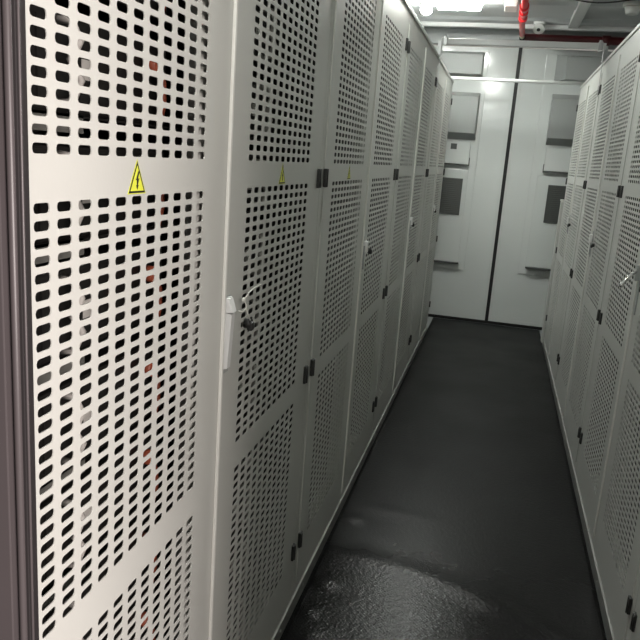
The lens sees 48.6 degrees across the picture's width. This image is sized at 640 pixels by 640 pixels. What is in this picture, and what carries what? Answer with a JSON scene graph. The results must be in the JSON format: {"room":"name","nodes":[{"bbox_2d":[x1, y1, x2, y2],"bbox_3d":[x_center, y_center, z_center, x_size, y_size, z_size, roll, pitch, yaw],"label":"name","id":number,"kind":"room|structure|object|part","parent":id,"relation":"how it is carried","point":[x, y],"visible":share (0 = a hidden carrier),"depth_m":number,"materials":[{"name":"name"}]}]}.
{"room":"electrical equipment room","nodes":[
{"label":"electrical equipment room","id":0,"kind":"room"},
{"bbox_2d":[280,317,606,637],"bbox_3d":[0.717,0.655,3.435,2.360,0.056,6.042,7,13,13],"label":"floor","id":1,"kind":"structure","parent":0,"point":[429,320],"depth_m":5.91,"materials":[{"name":"rubber"}]},
{"bbox_2d":[25,0,331,639],"bbox_3d":[-0.488,0.020,1.340,0.678,1.952,1.300,7,13,13],"label":"tall cabinet","id":2,"kind":"object","parent":1,"relation":"on","point":[216,46],"visible":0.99,"depth_m":1.12,"materials":[{"name":"metal"}]},
{"bbox_2d":[29,4,165,125],"bbox_3d":[-0.507,-0.342,0.928,0.475,0.118,0.530,7,13,13],"label":"module","id":3,"kind":"object","parent":2,"relation":"in","point":[35,31],"visible":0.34,"depth_m":0.91,"materials":[{"name":"grey"}]},
{"bbox_3d":[-0.300,-0.309,0.849,0.033,0.107,0.025,7,13,13],"label":"handle","id":4,"kind":"part","parent":3,"relation":"part of","materials":[{"name":"grey metal"}]},
{"bbox_2d":[32,142,163,243],"bbox_3d":[-0.518,-0.189,0.963,0.475,0.118,0.530,7,13,13],"label":"module","id":5,"kind":"object","parent":2,"relation":"in","point":[38,148],"visible":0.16,"depth_m":0.96,"materials":[{"name":"grey"}]},
{"bbox_3d":[-0.311,-0.157,0.884,0.033,0.107,0.025,7,13,13],"label":"handle","id":6,"kind":"part","parent":5,"relation":"part of","materials":[{"name":"grey metal"}]},
{"bbox_2d":[35,240,161,366],"bbox_3d":[-0.529,-0.036,0.999,0.475,0.118,0.530,7,13,13],"label":"module","id":7,"kind":"object","parent":2,"relation":"in","point":[63,273],"visible":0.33,"depth_m":1.00,"materials":[{"name":"grey"}]},
{"bbox_3d":[-0.323,-0.004,0.919,0.033,0.107,0.025,7,13,13],"label":"handle","id":8,"kind":"part","parent":7,"relation":"part of","materials":[{"name":"grey metal"}]},
{"bbox_2d":[37,334,159,479],"bbox_3d":[-0.540,0.116,1.034,0.475,0.118,0.530,7,13,13],"label":"module","id":9,"kind":"object","parent":2,"relation":"in","point":[66,383],"visible":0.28,"depth_m":1.04,"materials":[{"name":"grey"}]},
{"bbox_3d":[-0.334,0.149,0.955,0.033,0.107,0.025,7,13,13],"label":"handle","id":10,"kind":"part","parent":9,"relation":"part of","materials":[{"name":"grey metal"}]},
{"bbox_2d":[40,421,158,581],"bbox_3d":[-0.551,0.269,1.069,0.475,0.118,0.530,7,13,13],"label":"module","id":11,"kind":"object","parent":2,"relation":"in","point":[45,517],"visible":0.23,"depth_m":1.07,"materials":[{"name":"grey metal"}]},
{"bbox_3d":[-0.345,0.301,0.990,0.033,0.107,0.025,7,13,13],"label":"handle","id":12,"kind":"part","parent":11,"relation":"part of","materials":[{"name":"grey metal"}]},
{"bbox_2d":[42,503,156,639],"bbox_3d":[-0.562,0.421,1.105,0.475,0.118,0.530,7,13,13],"label":"module","id":13,"kind":"object","parent":2,"relation":"in","point":[50,613],"visible":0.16,"depth_m":1.13,"materials":[{"name":"grey"}]},
{"bbox_3d":[-0.356,0.454,1.026,0.033,0.107,0.025,7,13,13],"label":"handle","id":14,"kind":"part","parent":13,"relation":"part of","materials":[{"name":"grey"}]},
{"bbox_2d":[98,578,154,639],"bbox_3d":[-0.573,0.574,1.140,0.475,0.118,0.530,7,13,13],"label":"module","id":15,"kind":"object","parent":2,"relation":"in","point":[118,622],"visible":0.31,"depth_m":1.26,"materials":[{"name":"grey"}]},
{"bbox_3d":[-0.264,0.107,0.974,0.022,1.803,0.613,7,13,13],"label":"door","id":16,"kind":"part","parent":2,"relation":"part of","materials":[{"name":"white paint"}]},
{"bbox_2d":[135,0,166,14],"bbox_3d":[-0.496,-0.494,0.893,0.475,0.118,0.530,7,13,13],"label":"module","id":17,"kind":"object","parent":2,"relation":"in","point":[154,5],"visible":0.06,"depth_m":1.06,"materials":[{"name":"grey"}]},
{"bbox_2d":[41,377,276,608],"bbox_3d":[-0.525,0.266,1.402,0.520,0.022,1.268,7,13,13],"label":"shelf","id":18,"kind":"object","parent":2,"relation":"attached to","point":[88,550],"depth_m":1.11,"materials":[{"name":"grey metal"}]},
{"bbox_2d":[37,264,281,384],"bbox_3d":[-0.502,-0.039,1.331,0.520,0.022,1.268,7,13,13],"label":"shelf","id":19,"kind":"object","parent":2,"relation":"attached to","point":[43,378],"depth_m":0.97,"materials":[{"name":"grey metal"}]},
{"bbox_2d":[39,321,279,501],"bbox_3d":[-0.513,0.113,1.366,0.520,0.022,1.268,7,13,13],"label":"shelf","id":20,"kind":"object","parent":2,"relation":"attached to","point":[65,473],"depth_m":1.03,"materials":[{"name":"grey metal"}]},
{"bbox_2d":[34,204,286,263],"bbox_3d":[-0.491,-0.192,1.296,0.520,0.022,1.268,7,13,13],"label":"shelf","id":21,"kind":"object","parent":2,"relation":"attached to","point":[63,255],"depth_m":0.95,"materials":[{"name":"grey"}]},
{"bbox_2d":[31,110,290,142],"bbox_3d":[-0.480,-0.344,1.260,0.520,0.022,1.268,7,13,13],"label":"shelf","id":22,"kind":"object","parent":2,"relation":"attached to","point":[120,136],"depth_m":1.10,"materials":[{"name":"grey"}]},
{"bbox_2d":[55,0,293,78],"bbox_3d":[-0.469,-0.497,1.225,0.520,0.022,1.268,7,13,13],"label":"shelf","id":23,"kind":"object","parent":2,"relation":"attached to","point":[84,9],"depth_m":1.12,"materials":[{"name":"grey metal"}]},
{"bbox_2d":[85,431,273,639],"bbox_3d":[-0.536,0.418,1.437,0.520,0.022,1.268,7,13,13],"label":"shelf","id":24,"kind":"object","parent":2,"relation":"attached to","point":[167,545],"depth_m":1.34,"materials":[{"name":"grey metal"}]},
{"bbox_2d":[86,145,281,214],"bbox_3d":[-0.359,-0.319,1.574,0.475,0.118,0.530,7,13,13],"label":"module","id":25,"kind":"object","parent":2,"relation":"in","point":[178,154],"visible":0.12,"depth_m":1.55,"materials":[{"name":"grey"}]},
{"bbox_3d":[-0.131,-0.305,1.580,0.033,0.107,0.025,7,13,13],"label":"handle","id":26,"kind":"part","parent":25,"relation":"part of","materials":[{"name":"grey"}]},
{"bbox_2d":[99,218,277,299],"bbox_3d":[-0.370,-0.167,1.609,0.475,0.118,0.530,7,13,13],"label":"module","id":27,"kind":"object","parent":2,"relation":"in","point":[150,239],"visible":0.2,"depth_m":1.37,"materials":[{"name":"grey"}]},
{"bbox_3d":[-0.142,-0.152,1.615,0.033,0.107,0.025,7,13,13],"label":"handle","id":28,"kind":"part","parent":27,"relation":"part of","materials":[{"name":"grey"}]},
{"bbox_2d":[135,280,274,379],"bbox_3d":[-0.381,-0.014,1.645,0.475,0.118,0.530,7,13,13],"label":"module","id":29,"kind":"object","parent":2,"relation":"in","point":[162,324],"visible":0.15,"depth_m":1.39,"materials":[{"name":"grey"}]},
{"bbox_3d":[-0.153,0.000,1.651,0.033,0.107,0.025,7,13,13],"label":"handle","id":30,"kind":"part","parent":29,"relation":"part of","materials":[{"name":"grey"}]},
{"bbox_2d":[148,450,264,595],"bbox_3d":[-0.414,0.444,1.751,0.475,0.118,0.530,7,13,13],"label":"module","id":31,"kind":"object","parent":2,"relation":"in","point":[260,455],"visible":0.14,"depth_m":1.75,"materials":[{"name":"grey metal"}]},
{"bbox_3d":[-0.186,0.458,1.757,0.033,0.107,0.025,7,13,13],"label":"handle","id":32,"kind":"part","parent":31,"relation":"part of","materials":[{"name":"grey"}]},
{"bbox_2d":[144,339,270,455],"bbox_3d":[-0.392,0.139,1.680,0.475,0.118,0.530,7,13,13],"label":"module","id":33,"kind":"object","parent":2,"relation":"in","point":[159,419],"visible":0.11,"depth_m":1.66,"materials":[{"name":"grey"}]},
{"bbox_3d":[-0.164,0.153,1.686,0.033,0.107,0.025,7,13,13],"label":"handle","id":34,"kind":"part","parent":33,"relation":"part of","materials":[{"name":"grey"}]},
{"bbox_2d":[155,396,267,521],"bbox_3d":[-0.403,0.291,1.715,0.475,0.118,0.530,7,13,13],"label":"module","id":35,"kind":"object","parent":2,"relation":"in","point":[170,485],"visible":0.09,"depth_m":1.71,"materials":[{"name":"grey metal"}]},
{"bbox_3d":[-0.175,0.305,1.721,0.033,0.107,0.025,7,13,13],"label":"handle","id":36,"kind":"part","parent":35,"relation":"part of","materials":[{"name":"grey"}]},
{"bbox_2d":[154,482,269,639],"bbox_3d":[-0.547,0.571,1.472,0.520,0.022,1.268,7,13,13],"label":"shelf","id":37,"kind":"object","parent":2,"relation":"attached to","point":[157,596],"depth_m":1.45,"materials":[{"name":"grey metal"}]},
{"bbox_2d":[163,504,261,639],"bbox_3d":[-0.425,0.596,1.786,0.475,0.118,0.530,7,13,13],"label":"module","id":38,"kind":"object","parent":2,"relation":"in","point":[245,530],"visible":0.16,"depth_m":1.82,"materials":[{"name":"grey"}]},
{"bbox_3d":[-0.197,0.611,1.792,0.033,0.107,0.025,7,13,13],"label":"handle","id":39,"kind":"part","parent":38,"relation":"part of","materials":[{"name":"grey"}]},
{"bbox_2d":[164,59,284,140],"bbox_3d":[-0.348,-0.472,1.538,0.475,0.118,0.530,7,13,13],"label":"module","id":40,"kind":"object","parent":2,"relation":"in","point":[179,87],"visible":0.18,"depth_m":1.51,"materials":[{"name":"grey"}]},
{"bbox_3d":[-0.120,-0.457,1.544,0.033,0.107,0.025,7,13,13],"label":"handle","id":41,"kind":"part","parent":40,"relation":"part of","materials":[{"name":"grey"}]},
{"bbox_2d":[167,0,288,68],"bbox_3d":[-0.337,-0.624,1.503,0.475,0.118,0.530,7,13,13],"label":"module","id":42,"kind":"object","parent":2,"relation":"in","point":[181,3],"visible":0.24,"depth_m":1.51,"materials":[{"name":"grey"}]},
{"bbox_3d":[-0.109,-0.610,1.509,0.033,0.107,0.025,7,13,13],"label":"handle","id":43,"kind":"part","parent":42,"relation":"part of","materials":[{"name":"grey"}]},
{"bbox_3d":[-0.163,0.028,1.278,0.017,0.144,0.029,7,13,13],"label":"handle","id":44,"kind":"part","parent":2,"relation":"part of","materials":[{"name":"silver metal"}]},
{"bbox_2d":[226,553,258,638],"bbox_3d":[-0.436,0.749,1.821,0.475,0.118,0.530,7,13,13],"label":"module","id":45,"kind":"object","parent":2,"relation":"in","point":[256,553],"visible":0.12,"depth_m":1.86,"materials":[{"name":"grey"}]},
{"bbox_3d":[-0.208,0.763,1.827,0.033,0.107,0.025,7,13,13],"label":"handle","id":46,"kind":"part","parent":45,"relation":"part of","materials":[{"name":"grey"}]},
{"bbox_2d":[228,580,264,639],"bbox_3d":[-0.569,0.876,1.543,0.520,0.022,1.268,7,13,13],"label":"shelf","id":47,"kind":"object","parent":2,"relation":"attached to","point":[259,580],"depth_m":1.98,"materials":[{"name":"grey metal"}]},
{"bbox_2d":[229,532,266,590],"bbox_3d":[-0.558,0.724,1.508,0.520,0.022,1.268,7,13,13],"label":"shelf","id":48,"kind":"object","parent":2,"relation":"attached to","point":[262,532],"depth_m":1.96,"materials":[{"name":"grey metal"}]},
{"bbox_2d":[239,284,260,320],"bbox_3d":[-0.133,-0.029,1.359,0.005,0.064,0.125,7,13,12],"label":"cable tie","id":49,"kind":"object","parent":2,"relation":"on","point":[243,298],"visible":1,"depth_m":1.33,"materials":[{"name":"white plastic"}]},
{"bbox_3d":[-0.111,-0.018,1.560,0.022,1.803,0.613,7,13,13],"label":"door","id":50,"kind":"part","parent":2,"relation":"part of","materials":[{"name":"white paint"}]},
{"bbox_2d":[258,0,292,10],"bbox_3d":[-0.458,-0.650,1.190,0.520,0.022,1.268,7,13,13],"label":"shelf","id":51,"kind":"object","parent":2,"relation":"attached to","point":[265,1],"depth_m":1.68,"materials":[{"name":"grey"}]},
{"bbox_3d":[-0.267,0.980,1.487,0.054,0.052,1.300,7,13,13],"label":"rail","id":52,"kind":"part","parent":2,"relation":"part of","materials":[{"name":"metal"}]},
{"bbox_2d":[291,0,410,613],"bbox_3d":[-0.168,-0.243,2.574,0.678,1.952,1.300,7,13,13],"label":"tall cabinet","id":53,"kind":"object","parent":1,"relation":"on","point":[368,41],"visible":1,"depth_m":2.37,"materials":[{"name":"metal"}]},
{"bbox_3d":[0.053,0.717,2.721,0.054,0.052,1.300,7,13,13],"label":"rail","id":54,"kind":"part","parent":53,"relation":"part of","materials":[{"name":"metal"}]},
{"bbox_3d":[0.057,-0.156,2.208,0.022,1.803,0.613,7,13,13],"label":"door","id":55,"kind":"part","parent":53,"relation":"part of","materials":[{"name":"white paint"}]},
{"bbox_3d":[0.046,-0.241,2.519,0.027,1.855,1.272,7,13,13],"label":"panel","id":56,"kind":"part","parent":53,"relation":"part of","materials":[{"name":"white metal"}]},
{"bbox_3d":[0.159,-0.234,2.521,0.017,0.127,0.032,7,13,13],"label":"handle","id":57,"kind":"part","parent":53,"relation":"part of","materials":[{"name":"silver metal"}]},
{"bbox_3d":[0.209,-0.281,2.795,0.022,1.803,0.613,7,13,13],"label":"door","id":58,"kind":"part","parent":53,"relation":"part of","materials":[{"name":"white paint"}]},
{"bbox_2d":[370,7,438,448],"bbox_3d":[0.152,-0.506,3.808,0.678,1.952,1.300,7,13,13],"label":"tall cabinet","id":59,"kind":"object","parent":1,"relation":"on","point":[421,57],"visible":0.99,"depth_m":3.60,"materials":[{"name":"metal"}]},
{"bbox_3d":[0.374,0.454,3.955,0.054,0.052,1.300,7,13,13],"label":"rail","id":60,"kind":"part","parent":59,"relation":"part of","materials":[{"name":"metal"}]},
{"bbox_3d":[0.366,-0.503,3.753,0.027,1.855,1.272,7,13,13],"label":"panel","id":61,"kind":"part","parent":59,"relation":"part of","materials":[{"name":"white metal"}]},
{"bbox_3d":[0.480,-0.497,3.755,0.017,0.127,0.032,7,13,13],"label":"handle","id":62,"kind":"part","parent":59,"relation":"part of","materials":[{"name":"silver metal"}]},
{"bbox_3d":[0.529,-0.544,4.029,0.022,1.803,0.613,7,13,13],"label":"door","id":63,"kind":"part","parent":59,"relation":"part of","materials":[{"name":"white paint"}]},
{"bbox_2d":[406,56,453,372],"bbox_3d":[0.473,-0.769,5.043,0.678,1.952,1.300,7,13,13],"label":"tall cabinet","id":64,"kind":"object","parent":1,"relation":"on","point":[442,101],"visible":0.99,"depth_m":4.85,"materials":[{"name":"metal"}]},
{"bbox_3d":[0.694,0.191,5.190,0.054,0.052,1.300,7,13,13],"label":"rail","id":65,"kind":"part","parent":64,"relation":"part of","materials":[{"name":"metal"}]},
{"bbox_3d":[0.850,-0.807,5.263,0.022,1.803,0.613,7,13,13],"label":"door","id":66,"kind":"part","parent":64,"relation":"part of","materials":[{"name":"white paint"}]},
{"bbox_2d":[451,76,583,85],"bbox_3d":[1.427,-1.751,5.185,1.200,0.025,0.025,7,13,13],"label":"crossbar","id":67,"kind":"object","parent":64,"relation":"on","point":[453,77],"visible":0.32,"depth_m":5.17,"materials":[{"name":"white paint"}]},
{"bbox_2d":[280,317,606,639],"bbox_3d":[0.719,0.631,3.396,0.911,0.008,5.937,7,13,13],"label":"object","id":68,"kind":"structure","parent":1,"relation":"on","point":[460,519],"depth_m":2.74,"materials":[{"name":"black rubber"}]},
{"bbox_2d":[428,47,541,329],"bbox_3d":[1.532,-1.089,5.992,2.240,2.293,0.050,7,13,13],"label":"trim","id":69,"kind":"structure","parent":1,"relation":"on","point":[486,321],"depth_m":6.05,"materials":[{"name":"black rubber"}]},
{"bbox_2d":[428,45,518,319],"bbox_3d":[0.979,-1.158,6.069,1.119,2.262,0.157,7,13,13],"label":"door","id":70,"kind":"structure","parent":69,"relation":"attached to","point":[480,111],"depth_m":6.00,"materials":[{"name":"grey paint"}]},
{"bbox_3d":[0.933,-0.923,6.147,0.612,0.788,0.012,7,13,13],"label":"panel","id":71,"kind":"part","parent":70,"relation":"part of","materials":[{"name":"grey paint"}]},
{"bbox_3d":[1.014,-1.422,6.003,0.512,0.193,0.044,7,13,13],"label":"junction panel","id":72,"kind":"part","parent":70,"relation":"part of","materials":[{"name":"grey paint"}]},
{"bbox_2d":[436,50,484,76],"bbox_3d":[1.071,-2.113,5.817,0.538,0.193,0.090,7,13,13],"label":"hood","id":73,"kind":"object","parent":70,"relation":"attached to","point":[461,63],"depth_m":5.76,"materials":[{"name":"paint"}]},
{"bbox_3d":[0.957,-1.357,6.061,0.751,1.803,0.012,7,13,13],"label":"raised panel","id":74,"kind":"part","parent":70,"relation":"part of","materials":[{"name":"grey paint"}]},
{"bbox_2d":[447,92,480,139],"bbox_3d":[1.041,-1.712,5.905,0.538,0.380,0.100,7,13,13],"label":"hood","id":75,"kind":"object","parent":70,"relation":"attached to","point":[465,109],"depth_m":5.83,"materials":[{"name":"paint"}]},
{"bbox_2d":[488,48,612,326],"bbox_3d":[2.075,-1.020,5.814,1.093,2.262,0.157,7,13,13],"label":"door","id":76,"kind":"structure","parent":69,"relation":"attached to","point":[544,121],"depth_m":5.88,"materials":[{"name":"grey paint"}]},
{"bbox_3d":[2.077,-0.791,5.879,0.623,0.764,0.012,7,13,13],"label":"panel","id":77,"kind":"part","parent":76,"relation":"part of","materials":[{"name":"grey paint"}]},
{"bbox_3d":[2.076,-1.283,5.757,0.490,0.203,0.044,7,13,13],"label":"junction panel","id":78,"kind":"part","parent":76,"relation":"part of","materials":[{"name":"grey paint"}]},
{"bbox_3d":[2.123,-1.220,5.788,0.758,1.783,0.012,7,13,13],"label":"raised panel","id":79,"kind":"part","parent":76,"relation":"part of","materials":[{"name":"grey paint"}]},
{"bbox_2d":[546,94,579,145],"bbox_3d":[1.956,-1.607,5.690,0.220,0.400,0.100,7,13,13],"label":"hood","id":80,"kind":"object","parent":76,"relation":"attached to","point":[561,113],"depth_m":5.66,"materials":[{"name":"paint"}]},
{"bbox_2d":[554,55,601,81],"bbox_3d":[2.116,-1.974,5.575,0.498,0.208,0.090,7,13,13],"label":"hood","id":81,"kind":"object","parent":76,"relation":"attached to","point":[575,68],"depth_m":5.56,"materials":[{"name":"paint"}]},
{"bbox_2d":[541,199,563,342],"bbox_3d":[1.847,-0.372,5.575,0.066,1.135,0.096,7,13,13],"label":"duct","id":82,"kind":"object","parent":1,"relation":"on","point":[561,200],"visible":0.43,"depth_m":5.54,"materials":[{"name":"white metal"}]},
{"bbox_2d":[543,62,604,393],"bbox_3d":[1.979,-0.579,4.692,0.678,1.952,1.300,7,13,13],"label":"tall cabinet","id":83,"kind":"object","parent":1,"relation":"on","point":[587,107],"visible":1,"depth_m":4.64,"materials":[{"name":"metal"}]},
{"bbox_2d":[436,35,608,96],"bbox_3d":[1.137,-1.457,4.060,0.940,0.303,0.065,7,13,13],"label":"bar","id":84,"kind":"object","parent":83,"relation":"attached to","point":[445,41],"visible":0.89,"depth_m":4.02,"materials":[{"name":"white paint"}]},
{"bbox_3d":[1.624,0.308,4.973,0.054,0.052,1.300,7,13,13],"label":"rail","id":85,"kind":"part","parent":83,"relation":"part of","materials":[{"name":"metal"}]},
{"bbox_3d":[1.756,-0.693,5.052,0.022,1.803,0.613,7,13,13],"label":"door","id":86,"kind":"part","parent":83,"relation":"part of","materials":[{"name":"white paint"}]},
{"bbox_2d":[553,23,639,481],"bbox_3d":[1.658,-0.316,3.458,0.678,1.952,1.300,7,13,13],"label":"tall cabinet","id":87,"kind":"object","parent":1,"relation":"on","point":[619,88],"visible":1,"depth_m":3.40,"materials":[{"name":"metal"}]},
{"bbox_3d":[1.304,0.571,3.739,0.054,0.052,1.300,7,13,13],"label":"rail","id":88,"kind":"part","parent":87,"relation":"part of","materials":[{"name":"metal"}]},
{"bbox_3d":[1.436,-0.430,3.818,0.022,1.803,0.613,7,13,13],"label":"door","id":89,"kind":"part","parent":87,"relation":"part of","materials":[{"name":"white paint"}]},
{"bbox_3d":[1.335,-0.376,3.500,0.017,0.127,0.032,7,13,13],"label":"handle","id":90,"kind":"part","parent":87,"relation":"part of","materials":[{"name":"silver metal"}]},
{"bbox_3d":[1.448,-0.367,3.502,0.027,1.855,1.272,7,13,13],"label":"panel","id":91,"kind":"part","parent":87,"relation":"part of","materials":[{"name":"white metal"}]},
{"bbox_2d":[573,85,639,639],"bbox_3d":[1.309,-0.057,2.230,0.737,1.952,1.300,7,13,13],"label":"tall cabinet","id":92,"kind":"object","parent":1,"relation":"on","point":[606,482],"visible":1,"depth_m":2.42,"materials":[{"name":"metal"}]},
{"bbox_3d":[0.984,0.834,2.505,0.054,0.052,1.300,7,13,13],"label":"rail","id":93,"kind":"part","parent":92,"relation":"part of","materials":[{"name":"metal"}]},
{"bbox_3d":[0.963,-0.042,1.997,0.022,1.803,0.613,7,13,13],"label":"door","id":94,"kind":"part","parent":92,"relation":"part of","materials":[{"name":"white paint"}]},
{"bbox_3d":[1.127,-0.104,2.268,0.027,1.855,1.272,7,13,13],"label":"panel","id":95,"kind":"part","parent":92,"relation":"part of","materials":[{"name":"white metal"}]},
{"bbox_3d":[0.980,-0.100,2.239,0.138,0.180,0.026,-9,18,-44],"label":"handle","id":96,"kind":"part","parent":92,"relation":"part of","materials":[{"name":"silver metal"}]},
{"bbox_2d":[629,586,639,639],"bbox_3d":[1.018,0.210,0.990,0.678,1.952,1.300,7,13,13],"label":"tall cabinet","id":97,"kind":"object","parent":1,"relation":"on","point":[635,620],"visible":1,"depth_m":1.80,"materials":[{"name":"metal"}]},
{"bbox_3d":[0.795,0.096,1.349,0.022,1.803,0.613,7,13,13],"label":"door","id":98,"kind":"part","parent":97,"relation":"part of","materials":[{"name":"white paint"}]},
{"bbox_2d":[408,0,639,32],"bbox_3d":[0.890,-1.744,2.880,2.360,0.068,6.042,7,13,13],"label":"ceiling","id":99,"kind":"structure","parent":0,"point":[554,12],"depth_m":5.08,"materials":[{"name":"paint"}]},
{"bbox_2d":[420,2,433,14],"bbox_3d":[0.740,-2.164,4.917,0.100,0.089,0.100,7,13,13],"label":"spot lamp","id":100,"kind":"object","parent":99,"relation":"attached to","point":[426,7],"visible":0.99,"depth_m":4.89,"materials":[{"name":"white plastic"}]},
{"bbox_3d":[0.739,-2.154,4.919,0.083,0.067,0.084,7,13,13],"label":"bulb","id":101,"kind":"part","parent":100,"relation":"part of","materials":[{"name":"white glass"}]},
{"bbox_2d":[434,0,484,10],"bbox_3d":[0.898,-2.074,4.599,0.320,0.062,0.340,7,13,13],"label":"ceiling lamp","id":102,"kind":"object","parent":99,"relation":"attached to","point":[474,5],"visible":1,"depth_m":4.59,"materials":[{"name":"white plastic"}]},
{"bbox_2d":[504,0,517,11],"bbox_3d":[1.249,-2.067,4.626,0.080,0.075,0.180,7,13,13],"label":"junction box","id":103,"kind":"object","parent":99,"relation":"attached to","point":[510,5],"visible":1,"depth_m":4.55,"materials":[{"name":"white plastic"}]},
{"bbox_2d":[518,0,528,39],"bbox_3d":[1.295,-2.003,4.468,0.063,0.121,2.117,7,13,13],"label":"pipe","id":104,"kind":"object","parent":99,"relation":"hanging from","point":[524,5],"visible":0.94,"depth_m":4.64,"materials":[{"name":"red metal"}]},
{"bbox_2d":[423,27,629,50],"bbox_3d":[1.617,-2.269,5.718,2.276,0.121,0.070,7,13,13],"label":"trim","id":105,"kind":"structure","parent":99,"relation":"attached to","point":[435,34],"depth_m":5.74,"materials":[{"name":"paint"}]},
{"bbox_2d":[420,21,634,32],"bbox_3d":[1.533,-2.234,5.376,2.276,0.047,0.050,7,13,13],"label":"trim","id":106,"kind":"structure","parent":99,"relation":"attached to","point":[424,23],"depth_m":5.37,"materials":[{"name":"white paint"}]},
{"bbox_2d":[533,21,545,33],"bbox_3d":[1.617,-2.157,5.229,0.092,0.086,0.108,7,13,13],"label":"ceiling detector","id":107,"kind":"object","parent":99,"relation":"attached to","point":[539,26],"visible":1,"depth_m":5.20,"materials":[{"name":"white plastic"}]},
{"bbox_2d":[568,0,592,27],"bbox_3d":[1.685,-2.025,4.500,0.070,0.040,1.580,7,13,13],"label":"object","id":108,"kind":"object","parent":99,"relation":"attached to","point":[582,8],"visible":0.88,"depth_m":4.79,"materials":[{"name":"white paint"}]},
{"bbox_2d":[576,0,629,2],"bbox_3d":[1.716,-1.911,4.218,0.555,0.038,0.074,9,14,19],"label":"cable","id":109,"kind":"object","parent":99,"relation":"hanging from","point":[576,0],"visible":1,"depth_m":4.25,"materials":[{"name":"black plastic"}]},
{"bbox_2d":[623,1,639,15],"bbox_3d":[2.003,-1.995,4.540,0.124,0.070,0.124,7,13,13],"label":"smoke detector","id":110,"kind":"object","parent":99,"relation":"attached to","point":[632,8],"visible":0.99,"depth_m":4.51,"materials":[{"name":"white plastic"}]},
{"bbox_3d":[0.083,0.067,0.391,2.276,2.480,0.155,7,13,13],"label":"wall","id":111,"kind":"structure","parent":0,"visible":0},
{"bbox_2d":[0,0,38,639],"bbox_3d":[-0.290,0.148,0.509,0.084,2.098,0.162,7,13,13],"label":"trim","id":112,"kind":"structure","parent":111,"relation":"attached to","point":[19,610],"depth_m":0.54,"materials":[{"name":"grey metal"}]},
{"bbox_3d":[1.925,-0.406,2.896,0.040,2.530,6.042,7,13,13],"label":"wall","id":113,"kind":"structure","parent":0,"visible":0},
{"bbox_2d":[525,34,625,45],"bbox_3d":[2.117,-2.126,5.390,1.110,0.074,0.076,7,13,13],"label":"pipe","id":114,"kind":"object","parent":113,"relation":"attached to","point":[609,40],"visible":0.54,"depth_m":5.40,"materials":[{"name":"red metal"}]}
]}

